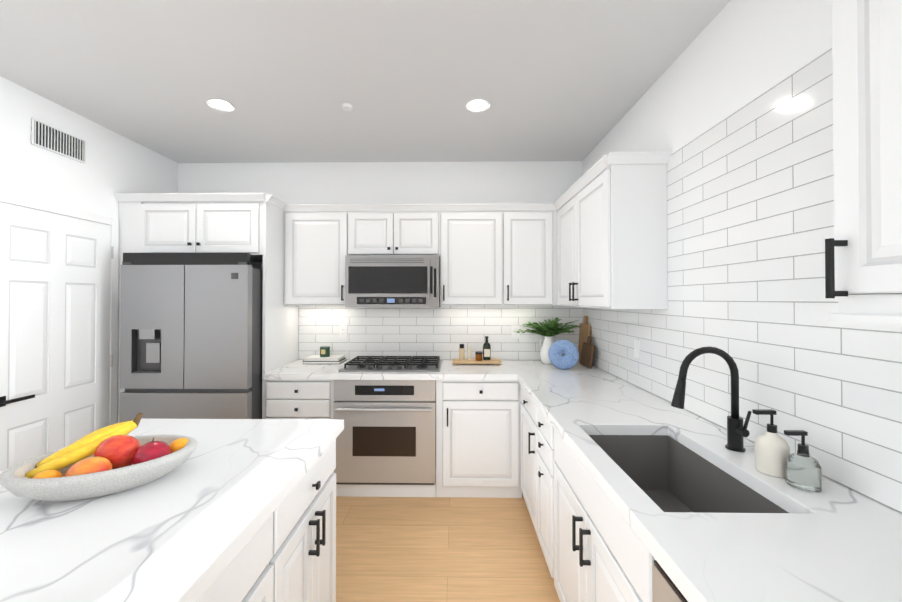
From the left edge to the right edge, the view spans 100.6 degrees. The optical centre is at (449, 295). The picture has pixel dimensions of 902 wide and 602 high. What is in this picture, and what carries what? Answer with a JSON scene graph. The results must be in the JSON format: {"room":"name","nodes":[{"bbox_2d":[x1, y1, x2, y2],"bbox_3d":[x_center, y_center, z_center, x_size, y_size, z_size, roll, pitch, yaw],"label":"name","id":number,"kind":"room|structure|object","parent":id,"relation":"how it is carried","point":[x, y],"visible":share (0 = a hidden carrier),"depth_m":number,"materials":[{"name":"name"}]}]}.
{"room":"kitchen","nodes":[
{"label":"kitchen","id":0,"kind":"room"},
{"bbox_2d":[0,76,177,225],"bbox_3d":[-2.601,0.120,0.575,0.100,2.740,5.750,0,-1,1],"label":"wall","id":1,"kind":"structure","parent":0,"point":[117,163],"depth_m":2.50,"materials":[{"name":"white paint"}]},
{"bbox_2d":[0,202,113,471],"bbox_3d":[-2.490,0.491,2.400,0.066,2.018,0.742,0,-1,1],"label":"door","id":2,"kind":"structure","parent":1,"relation":"in","point":[56,363],"depth_m":2.36,"materials":[{"name":"white wood"}]},
{"bbox_2d":[31,118,85,163],"bbox_3d":[-2.518,-0.992,2.425,0.010,0.160,0.330,0,-1,1],"label":"air vent","id":3,"kind":"object","parent":1,"relation":"in","point":[46,136],"visible":1,"depth_m":2.40,"materials":[{"name":"grey metal"}]},
{"bbox_2d":[0,191,118,424],"bbox_3d":[-2.515,0.464,2.396,0.018,2.088,0.856,0,-1,1],"label":"door frame","id":4,"kind":"structure","parent":1,"relation":"attached to","point":[26,202],"depth_m":2.77,"materials":[{"name":"white wood"}]},
{"bbox_2d":[0,0,730,162],"bbox_3d":[-0.691,-1.300,0.561,3.920,0.100,5.950,0,-1,1],"label":"ceiling","id":5,"kind":"structure","parent":0,"point":[547,80],"depth_m":2.06,"materials":[{"name":"white paint"}]},
{"bbox_2d":[207,98,234,110],"bbox_3d":[-1.474,-1.229,2.417,0.156,0.006,0.156,0,-1,1],"label":"recessed light","id":6,"kind":"object","parent":5,"relation":"in","point":[220,104],"visible":1,"depth_m":2.42,"materials":[{"name":"white plastic"}]},
{"bbox_2d":[342,103,352,110],"bbox_3d":[-0.663,-1.222,2.435,0.070,0.020,0.070,0,-1,1],"label":"smoke detector","id":7,"kind":"object","parent":5,"relation":"attached to","point":[347,107],"visible":0.92,"depth_m":2.42,"materials":[{"name":"white plastic"}]},
{"bbox_2d":[466,99,489,111],"bbox_3d":[0.187,-1.229,2.423,0.156,0.006,0.156,0,-1,1],"label":"recessed light","id":8,"kind":"object","parent":5,"relation":"in","point":[476,105],"visible":1,"depth_m":2.42,"materials":[{"name":"white plastic"}]},
{"bbox_2d":[178,161,581,359],"bbox_3d":[-0.648,0.148,3.472,3.920,2.740,0.100,0,-1,1],"label":"wall","id":9,"kind":"structure","parent":0,"point":[421,182],"depth_m":3.43,"materials":[{"name":"white paint"}]},
{"bbox_2d":[283,204,346,304],"bbox_3d":[-1.110,-0.332,3.267,0.536,0.837,0.315,0,-1,1],"label":"upper cabinet","id":10,"kind":"object","parent":9,"relation":"attached to","point":[315,235],"depth_m":3.11,"materials":[{"name":"white wood"}]},
{"bbox_2d":[347,204,442,255],"bbox_3d":[-0.459,-0.539,3.260,0.766,0.424,0.315,0,-1,1],"label":"upper cabinet","id":11,"kind":"object","parent":9,"relation":"attached to","point":[372,229],"depth_m":3.10,"materials":[{"name":"white wood"}]},
{"bbox_2d":[345,255,440,307],"bbox_3d":[-0.460,-0.110,3.196,0.758,0.422,0.431,0,-1,1],"label":"microwave","id":12,"kind":"object","parent":11,"relation":"attached to","point":[392,281],"visible":1,"depth_m":3.02,"materials":[{"name":"grey metal"}]},
{"bbox_2d":[299,305,581,359],"bbox_3d":[-0.087,0.321,3.408,2.580,0.528,0.008,0,-1,1],"label":"wall tile","id":13,"kind":"structure","parent":9,"relation":"attached to","point":[443,332],"depth_m":3.40,"materials":[{"name":"white tile"}]},
{"bbox_2d":[339,325,347,337],"bbox_3d":[-0.964,0.332,3.413,0.072,0.116,0.007,0,-1,1],"label":"electrical outlet","id":14,"kind":"object","parent":13,"relation":"attached to","point":[343,332],"visible":1,"depth_m":3.41,"materials":[{"name":"white plastic"}]},
{"bbox_2d":[512,326,519,337],"bbox_3d":[0.601,0.332,3.390,0.072,0.116,0.007,0,-1,1],"label":"electrical outlet","id":15,"kind":"object","parent":13,"relation":"attached to","point":[515,334],"visible":0.92,"depth_m":3.39,"materials":[{"name":"white plastic"}]},
{"bbox_2d":[439,203,506,305],"bbox_3d":[0.185,-0.332,3.248,0.523,0.837,0.315,0,-1,1],"label":"upper cabinet","id":16,"kind":"object","parent":9,"relation":"attached to","point":[473,262],"depth_m":3.09,"materials":[{"name":"white wood"}]},
{"bbox_2d":[507,203,554,305],"bbox_3d":[0.675,-0.332,3.241,0.457,0.837,0.315,0,-1,1],"label":"upper cabinet","id":17,"kind":"object","parent":9,"relation":"attached to","point":[530,226],"depth_m":3.08,"materials":[{"name":"white wood"}]},
{"bbox_2d":[336,494,559,601],"bbox_3d":[-0.691,1.540,0.534,3.920,0.100,5.950,0,-1,1],"label":"floor","id":18,"kind":"structure","parent":0,"point":[430,549],"depth_m":2.20,"materials":[{"name":"brown wood"}]},
{"bbox_2d":[119,253,262,422],"bbox_3d":[-1.866,0.608,3.019,0.908,1.812,0.772,0,-1,1],"label":"fridge","id":19,"kind":"object","parent":18,"relation":"on","point":[190,335],"visible":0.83,"depth_m":2.64,"materials":[{"name":"grey metal"}]},
{"bbox_2d":[113,193,298,422],"bbox_3d":[-1.924,0.377,3.110,1.175,2.274,0.652,0,-1,1],"label":"surround","id":20,"kind":"object","parent":18,"relation":"on","point":[185,223],"visible":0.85,"depth_m":2.84,"materials":[{"name":"white wood"}]},
{"bbox_2d":[197,504,280,601],"bbox_3d":[-0.967,1.051,0.819,0.899,0.884,0.579,0,-1,1],"label":"base cabinet","id":21,"kind":"object","parent":18,"relation":"on","point":[254,575],"depth_m":1.00,"materials":[{"name":"white wood"}]},
{"bbox_2d":[265,380,333,418],"bbox_3d":[-1.120,1.073,3.091,0.521,0.883,0.652,0,-1,1],"label":"base cabinet","id":22,"kind":"object","parent":18,"relation":"on","point":[299,399],"visible":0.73,"depth_m":2.79,"materials":[{"name":"white wood"}]},
{"bbox_2d":[281,439,335,601],"bbox_3d":[-0.959,1.057,1.403,0.899,0.884,0.589,0,-1,1],"label":"base cabinet","id":23,"kind":"object","parent":18,"relation":"on","point":[287,553],"depth_m":1.38,"materials":[{"name":"white wood"}]},
{"bbox_2d":[0,419,343,601],"bbox_3d":[-0.978,0.581,0.427,0.950,0.045,2.610,0,-1,1],"label":"countertop","id":24,"kind":"structure","parent":23,"relation":"on","point":[188,529],"depth_m":0.94,"materials":[{"name":"stone"}]},
{"bbox_2d":[0,413,196,501],"bbox_3d":[-1.022,0.474,1.124,0.419,0.181,0.342,0,-1,1],"label":"fruit bowl","id":25,"kind":"object","parent":24,"relation":"on","point":[111,459],"visible":1,"depth_m":1.07,"materials":[{"name":"ceramic"}]},
{"bbox_2d":[333,380,435,496],"bbox_3d":[-0.477,1.073,3.062,0.758,0.881,0.677,0,-1,1],"label":"oven","id":26,"kind":"object","parent":18,"relation":"on","point":[386,442],"visible":0.9,"depth_m":2.77,"materials":[{"name":"grey metal"}]},
{"bbox_2d":[436,380,519,497],"bbox_3d":[0.227,1.073,3.084,0.640,0.884,0.627,0,-1,1],"label":"base cabinet","id":27,"kind":"object","parent":18,"relation":"on","point":[499,439],"depth_m":2.77,"materials":[{"name":"white wood"}]},
{"bbox_2d":[263,359,514,379],"bbox_3d":[-0.450,0.607,3.089,1.860,0.045,0.649,0,-1,1],"label":"countertop","id":28,"kind":"structure","parent":27,"relation":"on","point":[296,370],"depth_m":2.78,"materials":[{"name":"stone"}]},
{"bbox_2d":[302,346,345,363],"bbox_3d":[-1.086,0.517,3.275,0.320,0.135,0.200,0,-1,1],"label":"books","id":29,"kind":"object","parent":28,"relation":"on","point":[324,357],"visible":0.98,"depth_m":3.22,"materials":[{"name":"grey paper"}]},
{"bbox_2d":[338,356,441,371],"bbox_3d":[-0.453,0.560,3.095,0.770,0.046,0.510,0,-1,1],"label":"cooktop","id":30,"kind":"object","parent":28,"relation":"in","point":[399,364],"visible":1,"depth_m":3.00,"materials":[{"name":"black metal"}]},
{"bbox_2d":[452,336,501,364],"bbox_3d":[0.233,0.469,3.206,0.410,0.230,0.160,0,-1,1],"label":"tray","id":31,"kind":"object","parent":28,"relation":"on","point":[486,359],"visible":1,"depth_m":3.19,"materials":[{"name":"brown wood"}]},
{"bbox_2d":[507,360,901,601],"bbox_3d":[0.825,0.708,0.969,0.700,0.288,4.849,0,-1,1],"label":"countertop","id":32,"kind":"structure","parent":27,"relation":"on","point":[705,513],"depth_m":1.03,"materials":[{"name":"stone"}]},
{"bbox_2d":[514,317,580,363],"bbox_3d":[0.852,0.388,3.215,0.586,0.393,0.357,0,-1,1],"label":"potted plant","id":33,"kind":"object","parent":32,"relation":"on","point":[549,331],"visible":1,"depth_m":3.18,"materials":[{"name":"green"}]},
{"bbox_2d":[548,340,578,369],"bbox_3d":[0.900,0.466,2.946,0.232,0.232,0.068,0,-1,18],"label":"disc","id":34,"kind":"object","parent":32,"relation":"on","point":[569,359],"visible":1,"depth_m":2.92,"materials":[{"name":"ceramic"}]},
{"bbox_2d":[578,316,594,368],"bbox_3d":[1.153,0.381,3.168,0.087,0.405,0.410,0,-1,1],"label":"cutting boards","id":35,"kind":"object","parent":32,"relation":"on","point":[586,348],"visible":1,"depth_m":3.15,"materials":[{"name":"brown wood"}]},
{"bbox_2d":[671,346,751,451],"bbox_3d":[0.956,0.378,1.371,0.262,0.377,0.090,0,-1,1],"label":"faucet","id":36,"kind":"object","parent":32,"relation":"on","point":[737,431],"visible":1,"depth_m":1.38,"materials":[{"name":"black metal"}]},
{"bbox_2d":[752,409,789,477],"bbox_3d":[1.028,0.467,1.199,0.098,0.197,0.086,0,-1,1],"label":"soap dispenser","id":37,"kind":"object","parent":32,"relation":"on","point":[772,450],"visible":1,"depth_m":1.18,"materials":[{"name":"beige ceramic"}]},
{"bbox_2d":[784,430,821,492],"bbox_3d":[1.040,0.483,1.106,0.089,0.163,0.078,0,-1,1],"label":"soap dispenser","id":38,"kind":"object","parent":32,"relation":"on","point":[803,470],"visible":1,"depth_m":1.09,"materials":[{"name":"clear glass"}]},
{"bbox_2d":[520,384,531,519],"bbox_3d":[0.857,1.067,2.474,0.676,0.884,0.540,0,-1,1],"label":"base cabinet","id":39,"kind":"object","parent":18,"relation":"on","point":[525,400],"depth_m":2.52,"materials":[{"name":"white wood"}]},
{"bbox_2d":[532,400,596,576],"bbox_3d":[0.851,1.063,2.017,0.676,0.884,0.373,0,-1,1],"label":"base cabinet","id":40,"kind":"object","parent":18,"relation":"on","point":[552,458],"depth_m":1.97,"materials":[{"name":"white wood"}]},
{"bbox_2d":[552,480,654,601],"bbox_3d":[0.841,1.208,1.364,0.676,0.580,0.930,0,-1,1],"label":"base cabinet","id":41,"kind":"object","parent":18,"relation":"on","point":[597,556],"depth_m":1.31,"materials":[{"name":"white wood"}]},
{"bbox_2d":[652,560,687,601],"bbox_3d":[0.793,1.006,0.582,0.633,0.768,0.600,0,-1,1],"label":"dishwasher","id":42,"kind":"object","parent":41,"relation":"in","point":[665,589],"visible":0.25,"depth_m":0.84,"materials":[{"name":"grey metal"}]},
{"bbox_2d":[582,0,831,174],"bbox_3d":[1.219,0.120,0.519,0.100,2.740,5.750,0,-1,1],"label":"wall","id":43,"kind":"structure","parent":0,"point":[734,56],"depth_m":1.62,"materials":[{"name":"white paint"}]},
{"bbox_2d":[555,188,574,306],"bbox_3d":[1.036,-0.336,2.817,0.315,0.837,0.474,0,-1,1],"label":"upper cabinet","id":44,"kind":"object","parent":43,"relation":"attached to","point":[565,206],"depth_m":2.83,"materials":[{"name":"white wood"}]},
{"bbox_2d":[571,152,670,308],"bbox_3d":[1.029,-0.341,2.306,0.315,0.837,0.548,0,-1,1],"label":"upper cabinet","id":45,"kind":"object","parent":43,"relation":"attached to","point":[594,235],"depth_m":2.03,"materials":[{"name":"white wood"}]},
{"bbox_2d":[582,47,901,512],"bbox_3d":[1.165,-0.104,0.527,0.008,1.323,5.740,0,-1,1],"label":"wall tile","id":46,"kind":"structure","parent":43,"relation":"attached to","point":[750,207],"depth_m":1.36,"materials":[{"name":"white tile"}]},
{"bbox_2d":[634,339,639,358],"bbox_3d":[1.185,0.337,2.363,0.005,0.116,0.072,0,-1,1],"label":"electrical outlet","id":47,"kind":"object","parent":46,"relation":"attached to","point":[636,348],"visible":1,"depth_m":2.36,"materials":[{"name":"white plastic"}]},
{"bbox_2d":[825,0,901,325],"bbox_3d":[0.985,-0.384,0.568,0.352,0.880,0.631,0,-1,1],"label":"upper cabinet","id":48,"kind":"object","parent":43,"relation":"attached to","point":[863,264],"visible":1,"depth_m":0.77,"materials":[{"name":"white wood"}]}
]}

